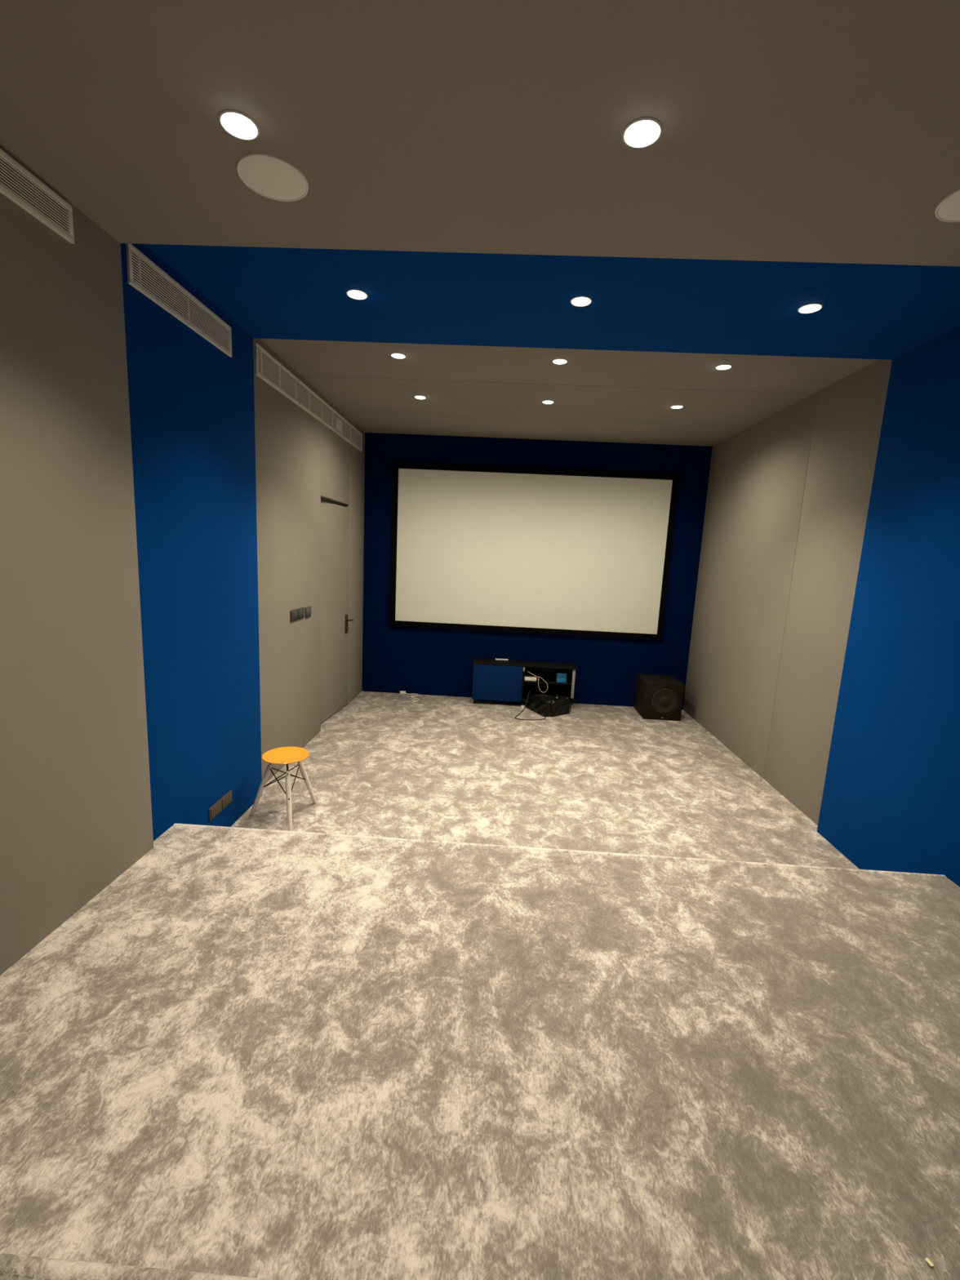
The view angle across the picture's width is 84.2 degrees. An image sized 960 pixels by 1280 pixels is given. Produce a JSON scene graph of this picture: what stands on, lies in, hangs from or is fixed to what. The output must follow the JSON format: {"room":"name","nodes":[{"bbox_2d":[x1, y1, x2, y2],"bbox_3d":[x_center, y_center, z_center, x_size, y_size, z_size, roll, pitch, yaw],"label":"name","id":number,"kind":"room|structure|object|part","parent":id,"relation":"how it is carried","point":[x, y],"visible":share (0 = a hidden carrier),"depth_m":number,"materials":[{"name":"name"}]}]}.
{"room":"home theater","nodes":[
{"label":"home theater","id":0,"kind":"room"},
{"bbox_2d":[0,146,364,975],"bbox_3d":[-1.666,-0.248,2.213,0.391,3.300,8.700,3,9,2],"label":"wall","id":1,"kind":"structure","parent":0,"point":[160,499],"depth_m":2.24,"materials":[{"name":"grey paint"}]},
{"bbox_2d":[0,148,74,244],"bbox_3d":[-1.437,-1.356,1.332,0.012,0.118,1.030,3,9,2],"label":"air vent","id":2,"kind":"object","parent":1,"relation":"in","point":[17,184],"visible":1,"depth_m":1.69,"materials":[{"name":"white metal"}]},
{"bbox_3d":[-1.619,0.071,0.101,0.112,3.150,4.435,3,9,2],"label":"fabric panel","id":3,"kind":"part","parent":1,"relation":"part of","materials":[{"name":"grey fabric"}]},
{"bbox_2d":[125,243,231,357],"bbox_3d":[-1.413,-1.601,2.566,0.012,0.156,0.826,3,9,2],"label":"air vent","id":4,"kind":"object","parent":1,"relation":"in","point":[146,277],"visible":0.96,"depth_m":2.46,"materials":[{"name":"white metal"}]},
{"bbox_3d":[-1.513,-0.373,2.877,0.078,3.150,1.192,3,9,2],"label":"fabric panel","id":5,"kind":"part","parent":1,"relation":"part of","materials":[{"name":"blue fabric"}]},
{"bbox_2d":[208,790,231,821],"bbox_3d":[-1.530,0.976,3.140,0.013,0.076,0.250,3,9,2],"label":"wall socket","id":6,"kind":"object","parent":1,"relation":"attached to","point":[226,799],"visible":1,"depth_m":3.12,"materials":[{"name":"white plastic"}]},
{"bbox_3d":[-1.487,-0.578,4.146,0.020,3.150,1.379,3,9,2],"label":"fabric panel","id":7,"kind":"part","parent":1,"relation":"part of","materials":[{"name":"grey fabric"}]},
{"bbox_2d":[289,607,304,622],"bbox_3d":[-1.484,-0.208,4.318,0.013,0.090,0.276,3,9,2],"label":"switch panel","id":8,"kind":"object","parent":1,"relation":"attached to","point":[296,614],"visible":1,"depth_m":4.29,"materials":[{"name":"plastic"}]},
{"bbox_2d":[304,606,311,617],"bbox_3d":[-1.474,-0.239,4.554,0.013,0.090,0.128,3,9,2],"label":"light switch","id":9,"kind":"object","parent":1,"relation":"attached to","point":[307,610],"visible":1,"depth_m":4.53,"materials":[{"name":"grey plastic"}]},
{"bbox_2d":[254,342,362,451],"bbox_3d":[-1.375,-2.001,4.662,0.014,0.191,2.570,3,9,2],"label":"air vent","id":10,"kind":"object","parent":1,"relation":"in","point":[268,368],"visible":1,"depth_m":4.15,"materials":[{"name":"white metal"}]},
{"bbox_3d":[-1.352,-2.058,5.083,0.004,0.110,0.160,3,9,2],"label":"plate","id":11,"kind":"part","parent":10,"relation":"part of","materials":[{"name":"white paint"}]},
{"bbox_3d":[-1.386,-1.833,5.085,0.020,0.965,0.878,3,9,2],"label":"fabric panel","id":12,"kind":"part","parent":1,"relation":"part of","materials":[{"name":"grey fabric"}]},
{"bbox_2d":[320,497,353,723],"bbox_3d":[-1.479,-0.285,5.341,0.181,2.169,0.879,3,9,2],"label":"door","id":13,"kind":"structure","parent":1,"relation":"in","point":[334,515],"depth_m":5.37,"materials":[{"name":"grey wood"}]},
{"bbox_3d":[-1.443,-0.175,5.740,0.011,0.200,0.065,4,9,6],"label":"handle","id":14,"kind":"part","parent":13,"relation":"part of","materials":[{"name":"metal"}]},
{"bbox_3d":[-1.405,-0.875,6.006,0.020,3.150,0.636,3,9,2],"label":"fabric panel","id":15,"kind":"part","parent":1,"relation":"part of","materials":[{"name":"grey fabric"}]},
{"bbox_2d":[0,691,959,1279],"bbox_3d":[0.323,1.145,2.348,4.500,0.738,8.900,3,9,2],"label":"floor","id":16,"kind":"structure","parent":0,"point":[582,993],"depth_m":1.60,"materials":[{"name":"grey carpet"}]},
{"bbox_2d":[250,746,316,831],"bbox_3d":[-1.292,0.935,3.418,0.377,0.421,0.413,3,9,2],"label":"stool","id":17,"kind":"object","parent":16,"relation":"on","point":[286,756],"visible":0.99,"depth_m":3.40,"materials":[{"name":"orange plastic"}]},
{"bbox_3d":[-1.410,0.962,3.420,0.144,0.356,0.034,3,9,2],"label":"leg","id":18,"kind":"part","parent":17,"relation":"part of","materials":[{"name":"brown wood"}]},
{"bbox_3d":[-1.299,0.896,3.360,0.218,0.137,0.007,7,10,25],"label":"cross rod","id":19,"kind":"part","parent":17,"relation":"part of","materials":[{"name":"black metal"}]},
{"bbox_3d":[-1.264,0.896,3.337,0.217,0.137,0.007,10,12,38],"label":"cross rod","id":20,"kind":"part","parent":17,"relation":"part of","materials":[{"name":"black metal"}]},
{"bbox_3d":[-1.292,0.882,3.451,0.228,0.137,0.007,-1,10,-23],"label":"cross rod","id":21,"kind":"part","parent":17,"relation":"part of","materials":[{"name":"black metal"}]},
{"bbox_3d":[-1.237,0.746,3.384,0.286,0.032,0.286,3,9,2],"label":"seat","id":22,"kind":"part","parent":17,"relation":"part of","materials":[{"name":"orange plastic"}]},
{"bbox_3d":[-1.253,0.875,3.473,0.230,0.137,0.007,-4,11,-34],"label":"cross rod","id":23,"kind":"part","parent":17,"relation":"part of","materials":[{"name":"black metal"}]},
{"bbox_3d":[-1.179,0.996,3.278,0.033,0.356,0.141,-1,10,-24],"label":"leg","id":24,"kind":"part","parent":17,"relation":"part of","materials":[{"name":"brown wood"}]},
{"bbox_3d":[-1.182,0.898,3.383,0.007,0.137,0.224,2,9,-2],"label":"cross rod","id":25,"kind":"part","parent":17,"relation":"part of","materials":[{"name":"black metal"}]},
{"bbox_3d":[-1.157,0.952,3.557,0.033,0.356,0.150,8,11,32],"label":"leg","id":26,"kind":"part","parent":17,"relation":"part of","materials":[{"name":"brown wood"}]},
{"bbox_2d":[400,690,423,706],"bbox_3d":[-0.769,0.686,6.305,0.202,0.036,0.593,-2,10,-28],"label":"cable","id":27,"kind":"object","parent":16,"relation":"on","point":[402,692],"visible":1,"depth_m":6.45,"materials":[{"name":"white plastic"}]},
{"bbox_2d":[471,657,576,707],"bbox_3d":[0.511,0.515,6.290,1.190,0.497,0.277,3,9,2],"label":"media cabinet","id":28,"kind":"object","parent":16,"relation":"on","point":[493,679],"visible":0.86,"depth_m":6.18,"materials":[{"name":"black laminate"}]},
{"bbox_3d":[0.201,0.500,6.171,0.571,0.418,0.020,3,9,2],"label":"door","id":29,"kind":"part","parent":28,"relation":"part of","materials":[{"name":"blue paint"}]},
{"bbox_2d":[495,658,508,660],"bbox_3d":[0.260,0.233,6.346,0.156,0.017,0.036,3,9,-1],"label":"remote control","id":30,"kind":"object","parent":28,"relation":"on","point":[495,659],"visible":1,"depth_m":6.33,"materials":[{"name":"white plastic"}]},
{"bbox_2d":[524,675,536,681],"bbox_3d":[0.590,0.452,6.229,0.144,0.046,0.101,3,9,2],"label":"router","id":31,"kind":"object","parent":28,"relation":"on","point":[533,678],"visible":1,"depth_m":6.18,"materials":[{"name":"white plastic"}]},
{"bbox_2d":[527,671,547,693],"bbox_3d":[0.676,0.483,6.168,0.250,0.228,0.094,7,10,22],"label":"cable","id":32,"kind":"object","parent":28,"relation":"on","point":[527,671],"visible":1,"depth_m":6.12,"materials":[{"name":"rubber"}]},
{"bbox_2d":[523,677,572,684],"bbox_3d":[0.797,0.483,6.286,0.577,0.014,0.235,3,9,2],"label":"shelf","id":33,"kind":"object","parent":28,"relation":"attached to","point":[548,680],"depth_m":6.22,"materials":[{"name":"black laminate"}]},
{"bbox_2d":[555,671,566,683],"bbox_3d":[0.951,0.438,6.211,0.113,0.112,0.061,3,9,2],"label":"box","id":34,"kind":"object","parent":28,"relation":"on","point":[561,677],"visible":1,"depth_m":6.18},
{"bbox_3d":[0.953,0.397,6.205,0.113,0.028,0.061,3,9,2],"label":"lid","id":35,"kind":"part","parent":34,"relation":"part of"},
{"bbox_3d":[1.093,0.526,6.277,0.018,0.425,0.255,3,9,2],"label":"panel","id":36,"kind":"part","parent":28,"relation":"part of","materials":[{"name":"black laminate"}]},
{"bbox_2d":[515,691,545,719],"bbox_3d":[0.599,0.735,5.886,0.305,0.202,0.485,6,10,21],"label":"power cord","id":37,"kind":"object","parent":16,"relation":"on","point":[529,691],"visible":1,"depth_m":5.78,"materials":[{"name":"black rubber"}]},
{"bbox_2d":[525,693,571,716],"bbox_3d":[0.787,0.725,5.996,0.521,0.201,0.338,3,9,2],"label":"bag","id":38,"kind":"object","parent":16,"relation":"on","point":[544,704],"visible":1,"depth_m":5.96,"materials":[{"name":"black plastic"}]},
{"bbox_2d":[633,673,684,720],"bbox_3d":[2.051,0.654,6.116,0.418,0.424,0.470,3,9,2],"label":"subwoofer","id":39,"kind":"object","parent":16,"relation":"on","point":[658,696],"visible":1,"depth_m":5.91,"materials":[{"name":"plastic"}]},
{"bbox_2d":[924,1257,933,1266],"bbox_3d":[0.942,1.305,1.114,0.008,0.002,0.013,0,10,-15],"label":"scrap","id":40,"kind":"object","parent":16,"relation":"on","point":[926,1259],"visible":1,"depth_m":1.11,"materials":[{"name":"white paper"}]},
{"bbox_2d":[0,0,959,446],"bbox_3d":[0.453,-1.618,1.850,4.500,0.382,8.800,3,9,2],"label":"ceiling","id":41,"kind":"structure","parent":0,"point":[468,167],"depth_m":1.63,"materials":[{"name":"grey paint"}]},
{"bbox_2d":[217,109,259,140],"bbox_3d":[-0.661,-1.411,1.459,0.105,0.007,0.105,3,9,2],"label":"recessed light","id":42,"kind":"object","parent":41,"relation":"in","point":[237,123],"visible":1,"depth_m":1.45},
{"bbox_2d":[236,153,308,201],"bbox_3d":[-0.648,-1.445,1.666,0.210,0.006,0.210,3,9,2],"label":"ceiling speaker","id":43,"kind":"object","parent":41,"relation":"attached to","point":[272,177],"visible":1,"depth_m":1.66,"materials":[{"name":"white"}]},
{"bbox_2d":[346,288,368,299],"bbox_3d":[-0.605,-1.698,2.613,0.105,0.007,0.105,3,9,2],"label":"recessed light","id":44,"kind":"object","parent":41,"relation":"in","point":[355,294],"visible":1,"depth_m":2.60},
{"bbox_2d":[390,352,406,359],"bbox_3d":[-0.556,-1.934,3.619,0.105,0.007,0.105,3,9,2],"label":"recessed light","id":45,"kind":"object","parent":41,"relation":"in","point":[396,355],"visible":1,"depth_m":3.61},
{"bbox_2d":[413,395,426,399],"bbox_3d":[-0.514,-2.086,4.570,0.105,0.007,0.105,3,9,2],"label":"recessed light","id":46,"kind":"object","parent":41,"relation":"in","point":[418,397],"visible":1,"depth_m":4.55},
{"bbox_3d":[0.358,-1.198,-0.190,4.040,0.196,4.435,3,9,2],"label":"fabric panel","id":47,"kind":"part","parent":41,"relation":"part of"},
{"bbox_3d":[0.617,-2.210,5.581,4.040,0.020,0.877,3,9,2],"label":"fabric panel","id":48,"kind":"part","parent":41,"relation":"part of","materials":[{"name":"grey fabric"}]},
{"bbox_2d":[542,400,554,404],"bbox_3d":[0.580,-2.027,4.531,0.105,0.007,0.105,3,9,2],"label":"recessed light","id":49,"kind":"object","parent":41,"relation":"in","point":[545,402],"visible":1,"depth_m":4.51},
{"bbox_3d":[0.483,-1.692,2.578,4.040,0.095,1.192,3,9,2],"label":"fabric panel","id":50,"kind":"part","parent":41,"relation":"part of","materials":[{"name":"blue fabric"}]},
{"bbox_3d":[0.574,-2.054,4.606,4.040,0.020,1.089,3,9,2],"label":"fabric panel","id":51,"kind":"part","parent":41,"relation":"part of","materials":[{"name":"fabric"}]},
{"bbox_2d":[551,358,567,364],"bbox_3d":[0.538,-1.875,3.580,0.105,0.007,0.105,3,9,2],"label":"recessed light","id":52,"kind":"object","parent":41,"relation":"in","point":[557,361],"visible":1,"depth_m":3.57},
{"bbox_3d":[0.530,-1.895,3.611,4.040,0.020,0.915,3,9,2],"label":"fabric panel","id":53,"kind":"part","parent":41,"relation":"part of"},
{"bbox_2d":[569,295,591,306],"bbox_3d":[0.490,-1.639,2.574,0.105,0.007,0.105,3,9,2],"label":"recessed light","id":54,"kind":"object","parent":41,"relation":"in","point":[579,301],"visible":1,"depth_m":2.56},
{"bbox_2d":[622,116,662,148],"bbox_3d":[0.433,-1.353,1.420,0.105,0.007,0.105,3,9,2],"label":"recessed light","id":55,"kind":"object","parent":41,"relation":"in","point":[644,131],"visible":1,"depth_m":1.41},
{"bbox_2d":[670,404,683,408],"bbox_3d":[1.666,-1.969,4.492,0.105,0.007,0.105,3,9,2],"label":"recessed light","id":56,"kind":"object","parent":41,"relation":"in","point":[675,406],"visible":1,"depth_m":4.48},
{"bbox_2d":[715,364,732,369],"bbox_3d":[1.624,-1.817,3.541,0.105,0.007,0.105,3,9,2],"label":"recessed light","id":57,"kind":"object","parent":41,"relation":"in","point":[723,366],"visible":1,"depth_m":3.53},
{"bbox_2d":[797,302,822,313],"bbox_3d":[1.576,-1.581,2.535,0.105,0.007,0.105,3,9,2],"label":"recessed light","id":58,"kind":"object","parent":41,"relation":"in","point":[813,307],"visible":1,"depth_m":2.53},
{"bbox_2d":[934,189,959,222],"bbox_3d":[1.516,-1.332,1.611,0.210,0.006,0.210,3,9,2],"label":"ceiling speaker","id":59,"kind":"object","parent":41,"relation":"attached to","point":[948,210],"visible":1,"depth_m":1.65,"materials":[{"name":"white plastic"}]},
{"bbox_2d":[361,432,712,709],"bbox_3d":[0.569,-0.808,6.333,4.500,3.300,0.200,3,9,2],"label":"wall","id":60,"kind":"structure","parent":0,"point":[420,660],"depth_m":6.29,"materials":[{"name":"blue paint"}]},
{"bbox_2d":[390,462,679,639],"bbox_3d":[0.576,-1.018,6.176,3.229,1.882,0.041,3,9,2],"label":"projection screen","id":61,"kind":"object","parent":60,"relation":"attached to","point":[565,552],"visible":1,"depth_m":6.16,"materials":[{"name":"white fabric"}]},
{"bbox_2d":[683,325,959,886],"bbox_3d":[2.441,-0.028,2.067,0.378,3.300,8.700,3,9,2],"label":"wall","id":62,"kind":"structure","parent":0,"point":[824,651],"depth_m":3.40,"materials":[{"name":"beige paint"}]},
{"bbox_3d":[2.491,-0.555,5.177,0.020,3.150,2.034,3,9,2],"label":"fabric panel","id":63,"kind":"part","parent":62,"relation":"part of","materials":[{"name":"grey fabric"}]},
{"bbox_3d":[2.428,-0.326,3.749,0.020,3.150,0.857,3,9,2],"label":"fabric panel","id":64,"kind":"part","parent":62,"relation":"part of","materials":[{"name":"grey fabric"}]},
{"bbox_3d":[2.355,-0.166,2.739,0.077,3.150,1.192,3,9,2],"label":"fabric panel","id":65,"kind":"part","parent":62,"relation":"part of","materials":[{"name":"blue fabric"}]}
]}

